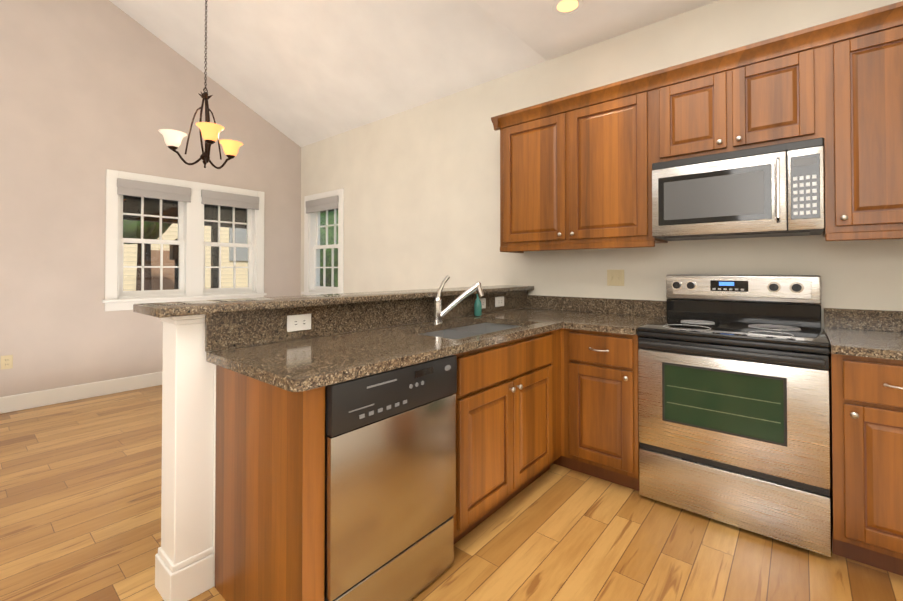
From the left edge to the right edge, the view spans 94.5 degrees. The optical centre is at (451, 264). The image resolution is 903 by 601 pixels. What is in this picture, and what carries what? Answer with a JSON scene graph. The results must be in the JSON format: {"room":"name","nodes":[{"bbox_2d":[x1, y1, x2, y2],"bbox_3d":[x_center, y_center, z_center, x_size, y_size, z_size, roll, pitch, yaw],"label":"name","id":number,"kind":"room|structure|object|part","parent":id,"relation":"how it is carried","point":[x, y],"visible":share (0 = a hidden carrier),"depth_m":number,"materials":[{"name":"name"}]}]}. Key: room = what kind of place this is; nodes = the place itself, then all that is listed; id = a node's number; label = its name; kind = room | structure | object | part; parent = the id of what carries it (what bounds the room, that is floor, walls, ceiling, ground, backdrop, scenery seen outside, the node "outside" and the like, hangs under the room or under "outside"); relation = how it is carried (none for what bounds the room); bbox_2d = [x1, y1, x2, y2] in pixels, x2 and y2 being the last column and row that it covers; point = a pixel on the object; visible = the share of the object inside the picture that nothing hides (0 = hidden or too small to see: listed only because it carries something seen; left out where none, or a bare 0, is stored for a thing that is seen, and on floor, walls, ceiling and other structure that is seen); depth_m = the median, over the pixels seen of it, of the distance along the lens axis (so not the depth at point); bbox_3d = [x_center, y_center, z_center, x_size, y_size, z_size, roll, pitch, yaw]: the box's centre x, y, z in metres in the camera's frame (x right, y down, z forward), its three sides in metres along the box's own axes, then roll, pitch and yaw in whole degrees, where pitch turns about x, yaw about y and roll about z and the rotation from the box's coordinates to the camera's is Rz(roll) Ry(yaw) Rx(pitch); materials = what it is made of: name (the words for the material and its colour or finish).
{"room":"kitchen","nodes":[
{"label":"kitchen","id":0,"kind":"room"},
{"bbox_2d":[0,0,300,396],"bbox_3d":[-4.104,-0.977,3.371,0.150,4.476,6.500,-1,-1,40],"label":"wall","id":1,"kind":"structure","parent":0,"point":[91,91],"depth_m":3.99,"materials":[{"name":"beige paint"}]},
{"bbox_2d":[0,355,12,369],"bbox_3d":[-3.811,0.833,3.574,0.009,0.116,0.072,-1,-1,40],"label":"outlet","id":2,"kind":"object","parent":1,"relation":"attached to","point":[6,361],"visible":1,"depth_m":3.57,"materials":[{"name":"beige plastic"}]},
{"bbox_2d":[0,372,161,413],"bbox_3d":[-4.040,1.190,3.292,0.016,0.140,6.200,-1,-1,40],"label":"baseboard","id":3,"kind":"structure","parent":1,"relation":"attached to","point":[18,402],"depth_m":3.91,"materials":[{"name":"white wood"}]},
{"bbox_2d":[102,169,266,310],"bbox_3d":[-2.942,-0.236,4.737,0.230,1.397,1.614,-1,-1,40],"label":"window","id":4,"kind":"structure","parent":1,"relation":"in","point":[192,198],"depth_m":4.63,"materials":[{"name":"white wood"}]},
{"bbox_3d":[-2.961,-0.252,4.753,0.039,1.048,1.262,-1,-1,40],"label":"glass","id":5,"kind":"part","parent":4,"relation":"part of","materials":[{"name":"clear glass"}]},
{"bbox_2d":[117,178,258,209],"bbox_3d":[-2.865,-0.775,4.679,0.029,0.160,1.414,-1,-1,40],"label":"shade","id":6,"kind":"object","parent":4,"relation":"attached to","point":[192,195],"depth_m":4.60,"materials":[{"name":"grey fabric"}]},
{"bbox_2d":[109,0,545,146],"bbox_3d":[-2.684,-2.426,2.203,3.850,1.687,6.500,-1,-1,40],"label":"ceiling","id":7,"kind":"structure","parent":0,"point":[301,73],"depth_m":3.95,"materials":[{"name":"white paint"}]},
{"bbox_2d":[158,0,242,168],"bbox_3d":[-1.866,-1.622,3.233,0.562,1.748,0.574,-1,-1,40],"label":"chandelier","id":8,"kind":"object","parent":7,"relation":"hanging from","point":[209,132],"visible":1,"depth_m":3.21,"materials":[{"name":"brown metal"}]},
{"bbox_2d":[217,308,521,350],"bbox_3d":[-0.203,0.723,2.576,0.140,1.057,2.385,-1,-1,40],"label":"wall","id":9,"kind":"structure","parent":0,"point":[347,332],"depth_m":2.04,"materials":[{"name":"brown stone"}]},
{"bbox_2d":[133,285,533,317],"bbox_3d":[-0.275,0.176,2.501,0.305,0.032,2.596,-1,-1,40],"label":"countertop","id":10,"kind":"structure","parent":9,"relation":"on","point":[175,309],"depth_m":1.84,"materials":[{"name":"stone"}]},
{"bbox_2d":[205,291,544,382],"bbox_3d":[0.060,0.364,2.331,0.572,0.347,2.424,-1,-1,40],"label":"backsplash","id":11,"kind":"structure","parent":9,"relation":"attached to","point":[246,328],"depth_m":2.02,"materials":[{"name":"brown stone"}]},
{"bbox_2d":[287,314,310,331],"bbox_3d":[-0.679,0.257,1.862,0.009,0.072,0.116,-1,-1,40],"label":"outlet","id":12,"kind":"object","parent":11,"relation":"attached to","point":[300,322],"visible":1,"depth_m":1.86,"materials":[{"name":"white plastic"}]},
{"bbox_2d":[480,298,485,308],"bbox_3d":[0.206,0.270,2.921,0.009,0.072,0.116,-1,-1,40],"label":"outlet","id":13,"kind":"object","parent":11,"relation":"attached to","point":[483,301],"visible":0.52,"depth_m":2.94,"materials":[{"name":"white plastic"}]},
{"bbox_2d":[495,296,503,306],"bbox_3d":[0.360,0.272,3.105,0.009,0.072,0.116,-1,-1,40],"label":"outlet","id":14,"kind":"object","parent":11,"relation":"attached to","point":[499,301],"visible":1,"depth_m":3.10,"materials":[{"name":"white plastic"}]},
{"bbox_2d":[485,323,536,334],"bbox_3d":[0.387,0.459,2.611,0.430,0.164,0.004,-1,-1,40],"label":"countertop","id":15,"kind":"structure","parent":9,"relation":"attached to","point":[490,328],"depth_m":2.42,"materials":[{"name":"stone"}]},
{"bbox_2d":[0,385,902,600],"bbox_3d":[-1.649,1.286,1.292,6.550,0.100,6.500,-1,-1,40],"label":"floor","id":16,"kind":"structure","parent":0,"point":[80,497],"depth_m":1.87,"materials":[{"name":"brown wood"}]},
{"bbox_2d":[155,314,216,600],"bbox_3d":[-1.027,0.711,1.613,0.178,1.057,0.150,-1,-1,40],"label":"column","id":17,"kind":"structure","parent":16,"relation":"on","point":[185,563],"depth_m":1.56,"materials":[{"name":"white"}]},
{"bbox_2d":[324,355,456,600],"bbox_3d":[-0.394,0.802,1.667,0.594,0.867,0.596,-1,-1,40],"label":"dishwasher","id":18,"kind":"object","parent":16,"relation":"on","point":[390,473],"visible":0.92,"depth_m":1.44,"materials":[{"name":"grey metal"}]},
{"bbox_2d":[452,355,564,544],"bbox_3d":[0.100,0.903,2.316,0.644,0.690,1.028,-1,-1,40],"label":"base cabinet","id":19,"kind":"object","parent":16,"relation":"on","point":[544,383],"depth_m":2.02,"materials":[{"name":"brown wood"}]},
{"bbox_2d":[205,327,472,394],"bbox_3d":[-0.416,0.348,1.688,0.637,0.035,0.828,-1,-1,40],"label":"countertop","id":20,"kind":"structure","parent":19,"relation":"on","point":[294,366],"depth_m":1.52,"materials":[{"name":"brown stone"}]},
{"bbox_2d":[433,275,483,322],"bbox_3d":[0.038,0.201,2.473,0.244,0.278,0.216,-1,-1,40],"label":"faucet","id":21,"kind":"object","parent":20,"relation":"on","point":[439,313],"depth_m":2.46,"materials":[{"name":"silver metal"}]},
{"bbox_2d":[420,323,520,338],"bbox_3d":[0.124,0.456,2.296,0.469,0.164,0.864,-1,-1,40],"label":"sink","id":22,"kind":"object","parent":20,"relation":"in","point":[463,330],"depth_m":2.51,"materials":[{"name":"silver metal"}]},
{"bbox_2d":[581,331,640,490],"bbox_3d":[1.064,0.815,2.611,0.385,0.873,0.696,-1,-1,40],"label":"base cabinet","id":23,"kind":"object","parent":16,"relation":"on","point":[610,444],"depth_m":2.32,"materials":[{"name":"brown wood"}]},
{"bbox_2d":[477,307,666,334],"bbox_3d":[0.803,0.361,2.823,1.051,0.035,0.716,-1,-1,40],"label":"countertop","id":24,"kind":"structure","parent":23,"relation":"on","point":[531,316],"depth_m":2.63,"materials":[{"name":"brown stone"}]},
{"bbox_2d":[474,294,481,315],"bbox_3d":[0.181,0.251,2.806,0.060,0.182,0.052,-1,-1,40],"label":"soap bottle","id":25,"kind":"object","parent":24,"relation":"on","point":[477,308],"visible":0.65,"depth_m":2.79,"materials":[{"name":"teal plastic"}]},
{"bbox_2d":[637,274,830,556],"bbox_3d":[1.484,0.651,2.218,0.762,1.192,0.717,-1,-1,40],"label":"range","id":26,"kind":"object","parent":16,"relation":"on","point":[734,405],"visible":1,"depth_m":1.99,"materials":[{"name":"grey metal"}]},
{"bbox_2d":[827,354,902,575],"bbox_3d":[1.959,0.806,1.864,0.408,0.873,0.696,-1,-1,40],"label":"base cabinet","id":27,"kind":"object","parent":16,"relation":"on","point":[866,395],"depth_m":1.67,"materials":[{"name":"brown wood"}]},
{"bbox_2d":[824,327,902,362],"bbox_3d":[2.148,0.348,1.698,0.923,0.035,0.716,-1,-1,40],"label":"countertop","id":28,"kind":"structure","parent":27,"relation":"on","point":[842,340],"depth_m":1.76,"materials":[{"name":"brown stone"}]},
{"bbox_2d":[474,0,717,60],"bbox_3d":[-0.179,-1.739,0.100,2.720,0.120,6.500,-1,-1,40],"label":"ceiling","id":29,"kind":"structure","parent":0,"point":[544,30],"depth_m":2.79,"materials":[{"name":"white paint"}]},
{"bbox_2d":[552,0,582,14],"bbox_3d":[0.736,-1.646,2.645,0.190,0.004,0.190,-1,-1,40],"label":"recessed light","id":30,"kind":"object","parent":29,"relation":"in","point":[562,7],"visible":1,"depth_m":2.65,"materials":[{"name":"white"}]},
{"bbox_2d":[301,0,902,328],"bbox_3d":[0.388,-0.210,3.746,6.550,2.950,0.150,-1,-1,40],"label":"wall","id":31,"kind":"structure","parent":0,"point":[420,184],"depth_m":3.51,"materials":[{"name":"beige paint"}]},
{"bbox_2d":[301,188,343,294],"bbox_3d":[-1.595,-0.228,5.390,0.904,1.397,0.230,-1,-1,40],"label":"window","id":32,"kind":"structure","parent":31,"relation":"in","point":[315,205],"depth_m":5.45,"materials":[{"name":"white wood"}]},
{"bbox_2d":[306,195,338,212],"bbox_3d":[-1.659,-0.768,5.320,0.704,0.160,0.029,-1,-1,40],"label":"shade","id":33,"kind":"object","parent":32,"relation":"attached to","point":[328,202],"depth_m":5.29,"materials":[{"name":"grey fabric"}]},
{"bbox_3d":[-1.579,-0.244,5.410,0.552,1.048,0.039,-1,-1,40],"label":"glass","id":34,"kind":"part","parent":32,"relation":"part of","materials":[{"name":"glass"}]},
{"bbox_2d":[495,81,667,248],"bbox_3d":[0.900,-0.611,2.995,1.106,0.935,0.346,-1,-1,40],"label":"upper cabinet","id":35,"kind":"object","parent":31,"relation":"attached to","point":[576,171],"depth_m":2.80,"materials":[{"name":"brown wood"}]},
{"bbox_2d":[607,270,623,285],"bbox_3d":[1.171,0.091,2.980,0.120,0.116,0.014,-1,-1,40],"label":"outlet","id":36,"kind":"object","parent":31,"relation":"attached to","point":[615,277],"visible":1,"depth_m":2.98,"materials":[{"name":"beige plastic"}]},
{"bbox_2d":[525,295,902,330],"bbox_3d":[1.674,0.287,2.549,2.740,0.104,0.020,-1,-1,40],"label":"backsplash","id":37,"kind":"structure","parent":31,"relation":"attached to","point":[864,320],"depth_m":2.81,"materials":[{"name":"brown stone"}]},
{"bbox_2d":[655,37,826,162],"bbox_3d":[1.619,-0.850,2.397,0.768,0.472,0.346,-1,-1,40],"label":"upper cabinet","id":38,"kind":"object","parent":31,"relation":"attached to","point":[776,96],"depth_m":2.22,"materials":[{"name":"brown wood"}]},
{"bbox_2d":[652,138,823,240],"bbox_3d":[1.587,-0.381,2.353,0.756,0.441,0.444,-1,-1,40],"label":"over-the-range microwave","id":39,"kind":"object","parent":38,"relation":"attached to","point":[776,190],"visible":1,"depth_m":2.18,"materials":[{"name":"grey metal"}]},
{"bbox_2d":[823,13,902,240],"bbox_3d":[2.119,-0.623,1.976,0.535,0.935,0.346,-1,-1,40],"label":"upper cabinet","id":40,"kind":"object","parent":31,"relation":"attached to","point":[863,147],"depth_m":1.93,"materials":[{"name":"brown wood"}]},
{"label":"outside","id":41,"kind":"structure","parent":0,"visible":0},
{"bbox_3d":[-2.058,1.789,5.669,80.000,0.100,80.000,-1,-1,40],"label":"ground","id":42,"kind":"structure","parent":41,"visible":0},
{"bbox_2d":[123,220,171,290],"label":"greenery","id":43,"kind":"object","parent":42,"relation":"on","point":[151,231],"depth_m":8.36,"materials":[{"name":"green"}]},
{"bbox_2d":[169,239,178,288],"bbox_3d":[-4.841,0.644,7.343,0.260,2.230,0.260,-1,-1,40],"label":"lamp post","id":44,"kind":"object","parent":42,"relation":"on","point":[172,252],"depth_m":7.30,"materials":[{"name":"black metal"}]},
{"bbox_2d":[123,223,247,290],"bbox_3d":[-13.055,-2.420,11.196,8.700,8.450,13.500,-1,-1,40],"label":"house","id":45,"kind":"structure","parent":42,"relation":"on","point":[168,280],"depth_m":12.08,"materials":[{"name":"beige"}]},
{"bbox_2d":[123,195,337,287],"bbox_3d":[-3.806,0.265,5.779,2.400,2.950,5.100,-1,-1,40],"label":"porch post","id":46,"kind":"object","parent":42,"relation":"on","point":[172,207],"depth_m":6.45,"materials":[{"name":"black"}]},
{"bbox_2d":[320,210,337,286],"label":"greenery","id":47,"kind":"object","parent":42,"relation":"on","point":[330,232],"depth_m":10.39,"materials":[{"name":"green plant"}]}
]}

